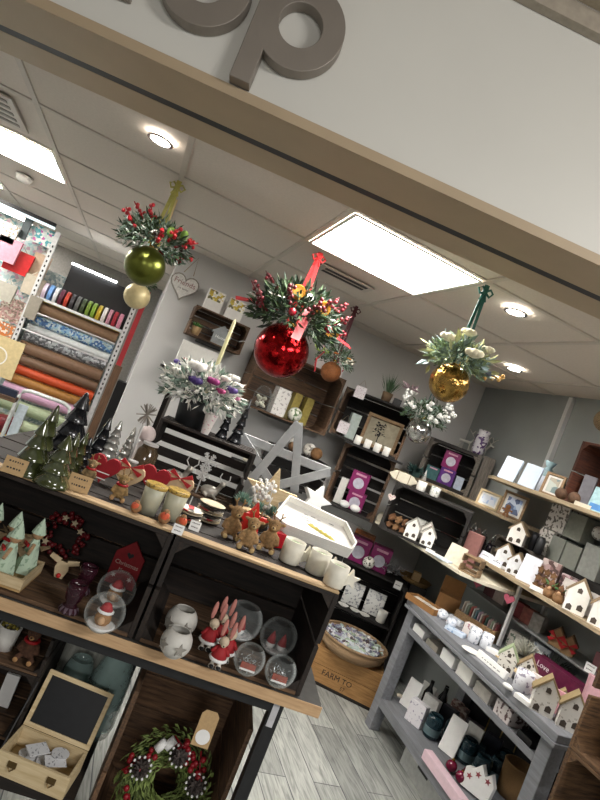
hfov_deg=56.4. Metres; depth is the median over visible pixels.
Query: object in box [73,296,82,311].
spool
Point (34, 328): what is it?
roll
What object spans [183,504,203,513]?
plate
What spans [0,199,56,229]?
valance
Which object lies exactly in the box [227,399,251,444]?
tree
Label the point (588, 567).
gift box
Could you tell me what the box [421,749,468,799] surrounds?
tray
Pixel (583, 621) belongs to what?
wall shelf
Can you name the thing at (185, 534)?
batten
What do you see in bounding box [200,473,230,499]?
reindeer
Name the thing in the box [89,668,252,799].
wooden crate
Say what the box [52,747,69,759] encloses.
tag
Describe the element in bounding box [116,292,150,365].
banner
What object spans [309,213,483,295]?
recessed light
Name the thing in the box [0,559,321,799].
display shelf
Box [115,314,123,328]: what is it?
spool
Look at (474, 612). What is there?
greeting card
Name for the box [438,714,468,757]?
card
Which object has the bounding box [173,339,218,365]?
canvas
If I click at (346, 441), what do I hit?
ledge
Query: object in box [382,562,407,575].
silver sprays
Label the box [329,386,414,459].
wooden crate
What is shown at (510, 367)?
recessed light
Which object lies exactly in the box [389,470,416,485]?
boat
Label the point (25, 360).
roll
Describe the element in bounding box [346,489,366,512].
box
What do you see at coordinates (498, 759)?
glass jar
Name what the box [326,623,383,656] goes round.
sweets
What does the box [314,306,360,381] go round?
bauble
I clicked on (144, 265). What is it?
bauble
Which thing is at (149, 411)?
star
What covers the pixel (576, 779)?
wooden crate
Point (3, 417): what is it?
tub
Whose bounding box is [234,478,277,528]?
flower arrangement
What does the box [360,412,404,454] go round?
framed print
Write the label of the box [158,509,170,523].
ornament
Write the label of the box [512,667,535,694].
mug
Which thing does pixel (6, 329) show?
gift bag
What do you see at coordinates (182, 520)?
ornament
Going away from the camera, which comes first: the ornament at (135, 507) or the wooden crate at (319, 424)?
the ornament at (135, 507)
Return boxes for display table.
[365,600,572,799]
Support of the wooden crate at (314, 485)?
on the ledge
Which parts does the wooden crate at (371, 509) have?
corner post, panel, panel, panel, corner post, panel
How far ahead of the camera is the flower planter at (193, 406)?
2.07 m
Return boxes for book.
[497,456,523,482]
[517,463,544,489]
[535,475,544,490]
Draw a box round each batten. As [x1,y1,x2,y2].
[0,463,172,532]
[178,531,338,594]
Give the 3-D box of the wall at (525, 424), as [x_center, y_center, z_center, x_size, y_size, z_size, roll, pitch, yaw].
[1.648,1.175,3.095,0.120,2.400,3.390,22,-1,-17]
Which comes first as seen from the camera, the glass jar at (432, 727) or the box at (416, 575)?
the glass jar at (432, 727)
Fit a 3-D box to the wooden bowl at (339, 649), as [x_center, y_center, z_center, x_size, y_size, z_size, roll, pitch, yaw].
[0.355,1.654,3.787,0.482,0.099,0.479,22,-1,-17]
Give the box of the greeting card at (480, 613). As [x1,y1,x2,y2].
[476,612,483,621]
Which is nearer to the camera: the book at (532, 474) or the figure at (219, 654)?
the figure at (219, 654)
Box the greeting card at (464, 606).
[461,601,469,612]
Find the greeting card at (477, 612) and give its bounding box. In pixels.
[474,610,481,619]
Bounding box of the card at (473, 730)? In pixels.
[465,721,484,743]
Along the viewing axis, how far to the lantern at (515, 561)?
3.19 m
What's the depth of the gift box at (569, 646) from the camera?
2.85 m
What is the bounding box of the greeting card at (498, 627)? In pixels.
[495,624,501,631]
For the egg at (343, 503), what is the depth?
3.96 m
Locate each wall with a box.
[48,244,161,442]
[109,249,485,629]
[112,265,175,420]
[400,387,599,703]
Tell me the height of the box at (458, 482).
0.100 m
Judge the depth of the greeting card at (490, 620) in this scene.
3.25 m
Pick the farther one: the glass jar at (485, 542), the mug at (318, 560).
the glass jar at (485, 542)
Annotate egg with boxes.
[339,500,349,507]
[350,504,359,511]
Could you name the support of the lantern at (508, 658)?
on the display table
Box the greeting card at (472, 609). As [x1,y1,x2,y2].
[469,606,476,616]
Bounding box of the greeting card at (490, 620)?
[487,619,493,627]
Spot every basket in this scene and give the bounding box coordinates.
[454,609,500,643]
[497,754,529,799]
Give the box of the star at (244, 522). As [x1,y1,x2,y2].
[241,502,268,533]
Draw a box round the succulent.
[510,637,538,666]
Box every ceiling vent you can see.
[0,92,28,133]
[318,263,374,292]
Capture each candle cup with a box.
[353,435,362,444]
[363,439,371,448]
[373,442,381,452]
[382,446,390,456]
[416,480,427,491]
[429,485,440,497]
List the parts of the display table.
leg, rail, leg, rail, moulding, panel, leg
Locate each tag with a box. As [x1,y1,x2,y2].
[18,748,35,759]
[25,742,50,756]
[36,752,51,765]
[44,755,66,766]
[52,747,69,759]
[190,709,218,749]
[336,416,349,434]
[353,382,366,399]
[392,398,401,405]
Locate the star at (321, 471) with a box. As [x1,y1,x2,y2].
[241,420,330,505]
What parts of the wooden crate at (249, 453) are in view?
panel, panel, panel, panel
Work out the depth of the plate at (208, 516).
1.75 m
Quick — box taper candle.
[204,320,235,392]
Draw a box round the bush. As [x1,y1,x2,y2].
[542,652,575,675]
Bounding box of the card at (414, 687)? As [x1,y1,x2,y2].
[399,677,423,708]
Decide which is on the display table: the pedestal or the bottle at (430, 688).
the bottle at (430, 688)
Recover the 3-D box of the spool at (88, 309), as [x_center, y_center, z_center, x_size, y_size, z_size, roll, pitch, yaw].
[-1.882,-0.804,4.982,0.032,0.160,0.160,22,-1,-17]
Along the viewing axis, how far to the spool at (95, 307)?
4.93 m
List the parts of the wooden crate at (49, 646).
corner post, panel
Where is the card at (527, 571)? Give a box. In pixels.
[515,554,542,584]
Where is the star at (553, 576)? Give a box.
[550,572,557,579]
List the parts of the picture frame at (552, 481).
frame, frame, frame, frame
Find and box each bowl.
[227,601,262,641]
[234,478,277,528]
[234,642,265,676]
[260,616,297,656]
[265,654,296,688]
[322,620,387,667]
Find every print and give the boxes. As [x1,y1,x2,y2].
[208,289,225,303]
[228,298,245,312]
[307,523,335,541]
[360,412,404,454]
[372,422,386,441]
[423,723,440,738]
[456,748,474,763]
[490,771,498,782]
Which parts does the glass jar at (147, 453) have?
lid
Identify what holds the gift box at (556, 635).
on the wall shelf at (579, 660)
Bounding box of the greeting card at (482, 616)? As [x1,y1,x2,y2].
[479,613,486,622]
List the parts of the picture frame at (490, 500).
frame, frame, frame, frame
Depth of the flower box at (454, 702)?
3.51 m
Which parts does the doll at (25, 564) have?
arm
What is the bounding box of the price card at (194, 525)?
[188,520,201,531]
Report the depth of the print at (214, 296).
3.84 m
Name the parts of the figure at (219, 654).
fur trim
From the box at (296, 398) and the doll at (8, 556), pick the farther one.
the box at (296, 398)
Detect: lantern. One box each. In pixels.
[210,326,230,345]
[403,517,421,540]
[417,521,435,539]
[419,525,436,547]
[494,543,514,568]
[497,643,518,677]
[505,552,523,576]
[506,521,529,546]
[514,653,537,676]
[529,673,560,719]
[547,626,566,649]
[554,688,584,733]
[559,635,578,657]
[562,578,592,617]
[587,597,599,627]
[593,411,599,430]
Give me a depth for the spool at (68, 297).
4.87 m
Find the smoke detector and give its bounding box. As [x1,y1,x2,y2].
[16,171,33,183]
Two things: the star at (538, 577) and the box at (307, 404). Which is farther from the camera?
the box at (307, 404)
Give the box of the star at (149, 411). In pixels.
[128,404,156,459]
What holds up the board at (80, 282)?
attached to the board at (52, 278)
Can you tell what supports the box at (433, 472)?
in the wooden crate at (433, 447)
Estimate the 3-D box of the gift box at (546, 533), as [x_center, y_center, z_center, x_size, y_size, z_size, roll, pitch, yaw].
[1.497,0.863,3.359,0.100,0.156,0.112,22,-1,-17]
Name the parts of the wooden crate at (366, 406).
panel, corner post, panel, panel, panel, panel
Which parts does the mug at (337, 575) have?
handle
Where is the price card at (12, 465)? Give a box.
[0,455,28,477]
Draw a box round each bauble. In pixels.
[113,180,197,285]
[123,199,177,308]
[235,252,351,377]
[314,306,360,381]
[400,381,456,443]
[416,284,504,402]
[445,758,456,772]
[455,769,464,783]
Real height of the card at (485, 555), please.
0.045 m
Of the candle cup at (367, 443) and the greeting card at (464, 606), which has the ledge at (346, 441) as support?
the candle cup at (367, 443)
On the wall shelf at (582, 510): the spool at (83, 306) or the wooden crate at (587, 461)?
the wooden crate at (587, 461)
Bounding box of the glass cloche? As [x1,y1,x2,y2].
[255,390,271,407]
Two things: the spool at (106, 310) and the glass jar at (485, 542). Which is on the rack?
the spool at (106, 310)
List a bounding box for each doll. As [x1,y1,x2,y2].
[0,503,9,530]
[0,512,32,553]
[0,520,26,574]
[0,531,6,538]
[14,519,49,575]
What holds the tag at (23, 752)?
in the box at (69, 709)
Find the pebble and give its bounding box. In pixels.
[503,682,512,690]
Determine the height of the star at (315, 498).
0.129 m
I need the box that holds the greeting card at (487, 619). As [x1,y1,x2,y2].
[484,617,491,625]
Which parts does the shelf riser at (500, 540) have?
panel, corner post, panel, panel, panel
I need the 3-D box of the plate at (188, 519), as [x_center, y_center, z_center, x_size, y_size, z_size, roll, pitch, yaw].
[-0.336,0.350,1.674,0.081,0.008,0.081,22,-1,16]
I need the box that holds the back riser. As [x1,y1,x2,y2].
[555,567,599,595]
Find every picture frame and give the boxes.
[475,488,502,511]
[496,489,529,521]
[538,471,566,497]
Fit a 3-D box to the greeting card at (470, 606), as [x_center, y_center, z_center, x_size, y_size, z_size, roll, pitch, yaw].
[1.012,1.285,3.361,0.003,0.121,0.085,21,-2,39]
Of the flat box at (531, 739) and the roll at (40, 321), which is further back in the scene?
the roll at (40, 321)
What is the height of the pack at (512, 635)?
0.100 m
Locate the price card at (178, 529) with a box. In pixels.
[171,523,184,535]
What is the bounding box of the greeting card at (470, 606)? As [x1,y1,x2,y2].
[466,604,474,615]
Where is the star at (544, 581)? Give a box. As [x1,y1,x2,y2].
[541,577,546,584]
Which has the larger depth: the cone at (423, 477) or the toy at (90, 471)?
the cone at (423, 477)
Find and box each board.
[0,270,121,432]
[0,335,25,380]
[50,0,599,254]
[61,262,130,329]
[88,364,121,439]
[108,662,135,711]
[468,456,495,500]
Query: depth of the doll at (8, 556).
1.48 m
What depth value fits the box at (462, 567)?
3.18 m
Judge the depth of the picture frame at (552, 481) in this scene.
3.22 m
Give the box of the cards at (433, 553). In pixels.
[425,550,442,556]
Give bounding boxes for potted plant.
[191,322,202,335]
[381,375,404,401]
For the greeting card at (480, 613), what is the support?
in the basket at (462, 616)
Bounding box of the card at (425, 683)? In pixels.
[418,680,436,699]
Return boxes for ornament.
[130,500,141,512]
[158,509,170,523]
[175,514,186,525]
[195,466,209,491]
[199,452,216,471]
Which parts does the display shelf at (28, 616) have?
rail, leg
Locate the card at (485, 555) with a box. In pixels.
[479,550,492,559]
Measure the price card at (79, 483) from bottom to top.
0.045 m
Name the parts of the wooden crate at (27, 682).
corner post, panel, panel, panel, corner post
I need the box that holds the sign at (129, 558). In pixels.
[104,541,144,591]
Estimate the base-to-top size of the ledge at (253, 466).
0.018 m
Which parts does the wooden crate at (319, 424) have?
panel, panel, panel, corner post, panel, panel, corner post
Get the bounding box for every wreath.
[40,511,90,562]
[111,724,213,799]
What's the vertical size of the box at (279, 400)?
0.190 m
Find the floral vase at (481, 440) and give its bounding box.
[471,429,490,454]
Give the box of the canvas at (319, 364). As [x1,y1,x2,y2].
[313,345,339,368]
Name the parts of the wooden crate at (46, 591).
panel, panel, panel, corner post, panel, corner post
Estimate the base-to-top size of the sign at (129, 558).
0.146 m
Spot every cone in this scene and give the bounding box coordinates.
[201,412,217,434]
[421,470,426,480]
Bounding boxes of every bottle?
[421,680,434,699]
[438,687,448,713]
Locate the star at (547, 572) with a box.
[544,569,550,576]
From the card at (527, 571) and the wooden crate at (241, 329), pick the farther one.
the wooden crate at (241, 329)
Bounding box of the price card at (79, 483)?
[68,472,93,494]
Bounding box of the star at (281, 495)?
[248,469,297,508]
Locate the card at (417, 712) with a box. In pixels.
[404,697,430,728]
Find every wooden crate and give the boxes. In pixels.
[0,430,191,586]
[0,437,175,637]
[0,620,63,676]
[0,642,65,740]
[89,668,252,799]
[135,519,338,695]
[152,415,255,510]
[170,497,314,609]
[183,305,249,354]
[236,349,346,435]
[261,441,329,492]
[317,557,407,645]
[324,440,395,522]
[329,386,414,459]
[378,481,474,556]
[419,436,482,496]
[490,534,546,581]
[548,747,599,799]
[562,441,599,502]
[569,665,599,774]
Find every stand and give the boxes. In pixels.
[0,389,70,436]
[287,535,342,561]
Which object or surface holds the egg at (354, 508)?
in the wooden crate at (371, 509)
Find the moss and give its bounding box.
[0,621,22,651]
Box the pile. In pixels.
[435,555,452,563]
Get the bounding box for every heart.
[171,262,199,299]
[388,494,395,500]
[504,584,514,603]
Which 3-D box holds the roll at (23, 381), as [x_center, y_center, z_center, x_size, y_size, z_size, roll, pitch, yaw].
[-2.233,-0.082,4.987,0.720,0.085,0.084,22,-1,-17]
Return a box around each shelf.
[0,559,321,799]
[321,496,372,530]
[335,594,388,630]
[375,512,552,608]
[383,696,505,799]
[394,468,539,532]
[422,639,563,772]
[466,586,596,675]
[477,554,599,635]
[488,475,599,520]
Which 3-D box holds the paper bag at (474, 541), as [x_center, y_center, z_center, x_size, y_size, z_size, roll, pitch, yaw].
[1.060,0.900,3.438,0.092,0.247,0.055,21,-2,33]
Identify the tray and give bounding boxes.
[0,552,44,592]
[272,495,356,557]
[400,570,431,588]
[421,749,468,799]
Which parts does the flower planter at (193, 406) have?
flower, pot, flower, flower, flower, flower, flower, flower, flower, flower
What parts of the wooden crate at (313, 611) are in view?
corner post, panel, corner post, panel, panel, panel, corner post, panel, corner post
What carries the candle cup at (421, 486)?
on the wooden crate at (445, 508)
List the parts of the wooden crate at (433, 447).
panel, panel, panel, panel, panel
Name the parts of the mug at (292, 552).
handle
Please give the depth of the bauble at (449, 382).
2.24 m
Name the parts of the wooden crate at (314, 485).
panel, panel, panel, panel, panel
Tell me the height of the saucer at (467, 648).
0.008 m
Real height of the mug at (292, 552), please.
0.069 m
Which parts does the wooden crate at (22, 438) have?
panel, panel, panel, panel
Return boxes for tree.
[17,420,47,478]
[32,435,71,491]
[44,405,59,461]
[53,392,88,450]
[67,433,79,479]
[73,432,88,473]
[81,437,91,468]
[89,417,111,458]
[100,421,121,460]
[117,427,135,460]
[215,403,235,439]
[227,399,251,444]
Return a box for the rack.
[36,296,121,332]
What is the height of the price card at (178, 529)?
0.024 m
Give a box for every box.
[0,384,18,397]
[0,669,114,799]
[0,672,20,707]
[202,288,226,313]
[223,297,246,322]
[266,386,291,416]
[268,529,286,548]
[283,392,302,420]
[298,396,314,425]
[333,477,349,503]
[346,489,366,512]
[347,469,371,494]
[347,533,373,564]
[355,528,375,555]
[370,542,393,574]
[411,570,421,581]
[413,623,439,640]
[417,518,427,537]
[422,692,442,712]
[425,464,440,480]
[425,637,447,653]
[436,466,456,486]
[440,647,460,669]
[440,703,459,728]
[441,450,461,470]
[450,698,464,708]
[451,475,463,490]
[455,660,482,687]
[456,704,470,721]
[458,553,485,577]
[460,764,496,799]
[466,717,484,729]
[473,680,499,706]
[493,698,529,730]
[512,600,529,618]
[516,728,540,749]
[519,606,539,625]
[528,612,549,633]
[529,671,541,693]
[534,653,584,693]
[539,527,566,555]
[544,503,582,533]
[545,535,578,562]
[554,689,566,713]
[559,542,583,571]
[562,512,599,544]
[562,577,575,602]
[576,542,599,583]
[578,474,597,504]
[584,592,599,616]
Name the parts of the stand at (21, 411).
pale panel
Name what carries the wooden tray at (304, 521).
on the stand at (339, 558)
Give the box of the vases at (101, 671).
[55,642,122,691]
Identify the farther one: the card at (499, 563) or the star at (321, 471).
the card at (499, 563)
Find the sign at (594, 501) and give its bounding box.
[588,486,599,512]
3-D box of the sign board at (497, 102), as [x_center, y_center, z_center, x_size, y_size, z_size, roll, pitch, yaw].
[0.484,-0.812,1.497,6.600,0.560,0.103,22,-1,-6]
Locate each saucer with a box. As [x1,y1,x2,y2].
[338,601,348,606]
[350,607,358,612]
[359,611,369,616]
[462,645,477,654]
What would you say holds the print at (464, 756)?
attached to the glass jar at (466, 753)
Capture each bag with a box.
[0,218,20,244]
[0,234,23,264]
[0,279,17,302]
[0,295,25,323]
[0,318,15,338]
[1,248,35,276]
[18,217,33,239]
[20,272,46,295]
[23,293,42,320]
[29,251,52,279]
[32,224,55,248]
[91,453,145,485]
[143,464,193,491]
[463,528,485,568]
[535,557,563,586]
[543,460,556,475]
[559,573,579,585]
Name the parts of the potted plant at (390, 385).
pot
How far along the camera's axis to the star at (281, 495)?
2.14 m
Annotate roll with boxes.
[0,398,64,426]
[0,412,39,431]
[2,381,74,414]
[5,373,90,405]
[15,364,94,399]
[19,353,98,391]
[21,340,103,381]
[22,331,106,369]
[26,323,109,360]
[29,315,113,353]
[38,302,118,342]
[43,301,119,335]
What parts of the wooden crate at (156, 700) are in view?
corner post, panel, panel, panel, panel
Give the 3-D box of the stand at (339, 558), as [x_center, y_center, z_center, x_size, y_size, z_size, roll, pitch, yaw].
[0.049,0.495,1.924,0.180,0.053,0.160,22,-1,-6]
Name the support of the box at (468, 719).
on the display table
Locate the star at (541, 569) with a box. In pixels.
[538,566,544,573]
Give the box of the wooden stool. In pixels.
[0,393,18,402]
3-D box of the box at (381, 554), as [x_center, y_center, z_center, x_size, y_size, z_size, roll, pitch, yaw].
[0.598,1.185,4.196,0.150,0.180,0.114,22,-1,11]
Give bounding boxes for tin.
[527,532,539,550]
[533,536,545,554]
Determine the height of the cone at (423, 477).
0.085 m
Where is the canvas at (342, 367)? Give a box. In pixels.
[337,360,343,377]
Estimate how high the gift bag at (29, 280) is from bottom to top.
0.214 m
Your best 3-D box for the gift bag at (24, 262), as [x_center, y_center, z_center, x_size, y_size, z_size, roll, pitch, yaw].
[-2.391,-1.194,4.763,0.220,0.234,0.045,22,-1,-17]
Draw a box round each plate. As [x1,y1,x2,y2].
[180,514,200,521]
[181,512,201,518]
[182,509,202,516]
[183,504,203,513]
[197,506,222,516]
[198,503,223,513]
[199,500,224,511]
[200,498,225,508]
[200,518,219,524]
[202,513,221,518]
[202,516,220,521]
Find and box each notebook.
[341,582,365,607]
[362,589,386,616]
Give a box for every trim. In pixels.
[0,0,599,318]
[0,25,599,300]
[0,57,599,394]
[514,0,599,43]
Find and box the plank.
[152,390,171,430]
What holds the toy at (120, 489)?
on the wooden crate at (46, 591)
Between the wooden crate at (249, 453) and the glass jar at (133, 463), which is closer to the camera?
the glass jar at (133, 463)
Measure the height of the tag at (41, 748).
0.005 m
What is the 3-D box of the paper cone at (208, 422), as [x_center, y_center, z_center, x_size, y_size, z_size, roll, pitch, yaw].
[-0.335,0.086,2.050,0.047,0.084,0.047,22,-1,-17]
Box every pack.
[444,624,466,638]
[447,614,463,626]
[462,622,480,636]
[485,647,499,655]
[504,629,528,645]
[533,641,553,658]
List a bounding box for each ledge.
[195,338,225,350]
[231,457,255,471]
[258,410,291,425]
[344,440,402,464]
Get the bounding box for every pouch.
[483,586,495,597]
[492,590,511,606]
[592,651,599,671]
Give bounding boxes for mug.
[279,536,310,565]
[305,547,336,576]
[323,559,359,589]
[375,609,387,623]
[467,625,482,644]
[479,631,494,649]
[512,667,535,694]
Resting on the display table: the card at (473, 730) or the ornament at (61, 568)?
the card at (473, 730)
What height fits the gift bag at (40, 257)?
0.244 m
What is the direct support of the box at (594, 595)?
on the wall shelf at (583, 621)
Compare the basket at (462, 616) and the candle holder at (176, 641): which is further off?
the basket at (462, 616)
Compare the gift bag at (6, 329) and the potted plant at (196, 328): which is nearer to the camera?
the potted plant at (196, 328)
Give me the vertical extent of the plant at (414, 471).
0.099 m
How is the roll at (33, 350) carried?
attached to the upright at (57, 235)
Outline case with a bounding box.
[93,379,126,441]
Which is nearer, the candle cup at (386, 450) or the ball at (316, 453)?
the candle cup at (386, 450)
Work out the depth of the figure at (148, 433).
1.98 m
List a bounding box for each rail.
[22,328,107,361]
[37,312,115,344]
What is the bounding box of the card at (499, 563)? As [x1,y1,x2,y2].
[489,556,502,566]
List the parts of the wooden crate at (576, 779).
corner post, panel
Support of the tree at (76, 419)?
on the wooden crate at (22, 438)
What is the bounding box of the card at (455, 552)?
[444,542,468,566]
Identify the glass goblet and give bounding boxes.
[58,579,87,615]
[78,562,98,595]
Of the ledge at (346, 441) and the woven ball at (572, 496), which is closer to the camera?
the woven ball at (572, 496)
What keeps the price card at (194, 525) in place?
on the wooden crate at (313, 611)
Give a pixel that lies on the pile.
(440, 557)
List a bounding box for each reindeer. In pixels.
[168,456,199,479]
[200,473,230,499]
[458,429,477,449]
[483,437,498,457]
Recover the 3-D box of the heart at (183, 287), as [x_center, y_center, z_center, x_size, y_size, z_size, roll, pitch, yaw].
[-0.798,-0.859,3.955,0.206,0.339,0.020,22,-1,-17]
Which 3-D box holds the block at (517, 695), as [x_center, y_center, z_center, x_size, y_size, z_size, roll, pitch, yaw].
[0.978,1.309,2.443,0.040,0.020,0.080,23,-2,-32]
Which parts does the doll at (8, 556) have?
arm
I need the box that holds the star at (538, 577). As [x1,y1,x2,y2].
[535,574,542,581]
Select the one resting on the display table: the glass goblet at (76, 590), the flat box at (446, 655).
the flat box at (446, 655)
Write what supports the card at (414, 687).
on the display table
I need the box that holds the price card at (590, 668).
[583,661,596,674]
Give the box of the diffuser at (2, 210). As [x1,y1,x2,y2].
[0,209,23,220]
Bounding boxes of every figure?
[131,426,155,458]
[198,601,227,652]
[208,619,237,670]
[216,596,236,644]
[219,612,245,663]
[502,505,512,516]
[542,578,558,598]
[552,585,566,604]
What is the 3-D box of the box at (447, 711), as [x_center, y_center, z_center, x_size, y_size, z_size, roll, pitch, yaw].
[0.873,1.877,3.304,0.090,0.130,0.040,21,-2,43]
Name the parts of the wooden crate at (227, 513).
panel, panel, panel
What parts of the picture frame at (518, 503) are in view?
frame, frame, frame, frame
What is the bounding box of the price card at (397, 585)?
[393,580,402,589]
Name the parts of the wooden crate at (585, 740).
panel, corner post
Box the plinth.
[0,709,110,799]
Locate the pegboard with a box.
[0,211,48,325]
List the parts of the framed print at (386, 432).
frame, frame, frame, frame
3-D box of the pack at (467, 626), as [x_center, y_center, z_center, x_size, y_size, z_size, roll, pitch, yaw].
[0.957,1.291,3.128,0.080,0.070,0.050,21,-2,45]
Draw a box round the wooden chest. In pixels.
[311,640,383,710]
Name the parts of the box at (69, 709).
cord, lid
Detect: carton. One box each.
[400,747,441,799]
[405,592,440,615]
[435,574,466,613]
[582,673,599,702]
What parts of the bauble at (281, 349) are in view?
red sash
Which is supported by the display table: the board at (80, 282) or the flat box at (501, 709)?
the flat box at (501, 709)
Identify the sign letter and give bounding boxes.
[162,0,251,35]
[229,0,345,90]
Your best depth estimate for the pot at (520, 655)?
2.95 m
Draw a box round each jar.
[128,459,138,467]
[133,440,158,481]
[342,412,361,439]
[422,711,443,740]
[437,609,447,619]
[440,718,450,739]
[446,617,456,626]
[456,735,478,765]
[462,523,477,546]
[472,751,493,775]
[479,528,487,553]
[479,534,495,568]
[490,753,504,785]
[498,747,514,756]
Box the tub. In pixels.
[0,414,22,433]
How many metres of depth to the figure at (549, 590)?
2.86 m
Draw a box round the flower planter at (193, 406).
[155,353,248,429]
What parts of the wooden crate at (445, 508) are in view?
corner post, panel, corner post, panel, panel, panel, panel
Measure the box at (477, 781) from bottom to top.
0.144 m
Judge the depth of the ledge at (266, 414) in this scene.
3.89 m
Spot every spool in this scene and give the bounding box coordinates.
[40,283,50,298]
[46,285,55,300]
[51,287,61,302]
[57,290,66,307]
[62,292,71,309]
[68,294,77,309]
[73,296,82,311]
[79,299,87,313]
[84,301,92,318]
[89,303,98,320]
[94,305,103,320]
[100,307,108,322]
[105,310,113,324]
[110,312,118,326]
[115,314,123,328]
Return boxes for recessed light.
[0,127,66,184]
[0,208,34,225]
[147,132,172,148]
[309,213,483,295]
[504,307,527,317]
[506,366,521,372]
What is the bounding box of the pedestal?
[384,583,426,670]
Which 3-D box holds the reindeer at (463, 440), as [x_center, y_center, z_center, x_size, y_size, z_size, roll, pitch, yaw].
[1.320,0.314,4.350,0.148,0.172,0.024,22,-1,11]
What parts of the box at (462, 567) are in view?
panel, panel, panel, panel, panel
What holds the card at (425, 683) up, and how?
on the display table
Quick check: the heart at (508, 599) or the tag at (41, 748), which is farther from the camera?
the heart at (508, 599)
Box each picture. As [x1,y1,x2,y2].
[362,417,399,451]
[478,491,499,508]
[500,493,525,518]
[542,475,563,495]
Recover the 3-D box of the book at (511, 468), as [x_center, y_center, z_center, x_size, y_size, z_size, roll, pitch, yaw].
[1.336,0.441,3.550,0.107,0.157,0.070,21,-2,41]
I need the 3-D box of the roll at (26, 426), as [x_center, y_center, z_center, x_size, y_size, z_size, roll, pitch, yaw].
[-2.372,0.264,4.978,0.720,0.110,0.109,22,-1,-17]
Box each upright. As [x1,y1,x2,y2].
[0,231,60,380]
[84,308,135,432]
[496,586,522,645]
[529,606,546,643]
[542,397,575,467]
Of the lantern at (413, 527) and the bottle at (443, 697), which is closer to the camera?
the bottle at (443, 697)
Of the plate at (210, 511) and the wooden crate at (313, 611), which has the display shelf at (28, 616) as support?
the wooden crate at (313, 611)
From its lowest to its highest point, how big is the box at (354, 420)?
0.185 m
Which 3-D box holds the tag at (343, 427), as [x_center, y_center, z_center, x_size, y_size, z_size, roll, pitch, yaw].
[0.318,0.172,3.992,0.078,0.137,0.004,22,-1,11]
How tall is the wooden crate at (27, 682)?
0.195 m
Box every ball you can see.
[84,591,123,633]
[98,570,136,609]
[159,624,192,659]
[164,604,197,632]
[288,407,301,421]
[288,441,292,450]
[303,443,315,456]
[310,448,322,459]
[363,556,374,568]
[555,488,567,499]
[568,492,580,503]
[592,526,599,540]
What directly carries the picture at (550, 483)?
on the picture frame at (552, 481)
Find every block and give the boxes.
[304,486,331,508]
[513,692,530,707]
[529,584,542,593]
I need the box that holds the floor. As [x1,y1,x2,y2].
[0,666,422,799]
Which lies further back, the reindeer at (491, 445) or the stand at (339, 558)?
the reindeer at (491, 445)
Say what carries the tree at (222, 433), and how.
on the wooden crate at (249, 453)
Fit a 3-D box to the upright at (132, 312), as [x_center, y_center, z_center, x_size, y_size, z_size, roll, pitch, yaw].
[-1.809,-0.032,5.010,0.040,2.155,0.042,22,-1,-17]
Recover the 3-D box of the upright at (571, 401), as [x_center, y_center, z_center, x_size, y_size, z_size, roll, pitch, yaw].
[1.702,0.305,3.748,0.032,0.684,0.032,22,-1,-17]
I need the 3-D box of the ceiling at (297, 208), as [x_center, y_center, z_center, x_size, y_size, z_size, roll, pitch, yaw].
[-0.501,-1.006,4.240,6.479,0.100,6.436,22,-1,-17]
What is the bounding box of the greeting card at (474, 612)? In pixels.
[471,608,478,618]
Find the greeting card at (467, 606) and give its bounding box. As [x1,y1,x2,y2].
[464,603,471,613]
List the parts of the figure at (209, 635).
arm, fur trim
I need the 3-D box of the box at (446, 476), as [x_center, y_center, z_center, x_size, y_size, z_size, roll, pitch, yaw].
[1.124,0.589,4.293,0.115,0.125,0.088,21,-1,19]
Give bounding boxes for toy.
[12,630,42,666]
[81,454,100,477]
[109,468,133,502]
[221,498,247,541]
[236,509,264,553]
[256,511,285,554]
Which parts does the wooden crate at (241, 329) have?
panel, panel, panel, panel, panel, corner post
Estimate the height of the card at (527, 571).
0.149 m
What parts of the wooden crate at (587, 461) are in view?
corner post, panel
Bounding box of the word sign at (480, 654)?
[475,649,509,679]
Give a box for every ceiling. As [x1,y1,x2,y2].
[0,51,599,399]
[577,0,599,11]
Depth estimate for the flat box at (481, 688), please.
2.70 m

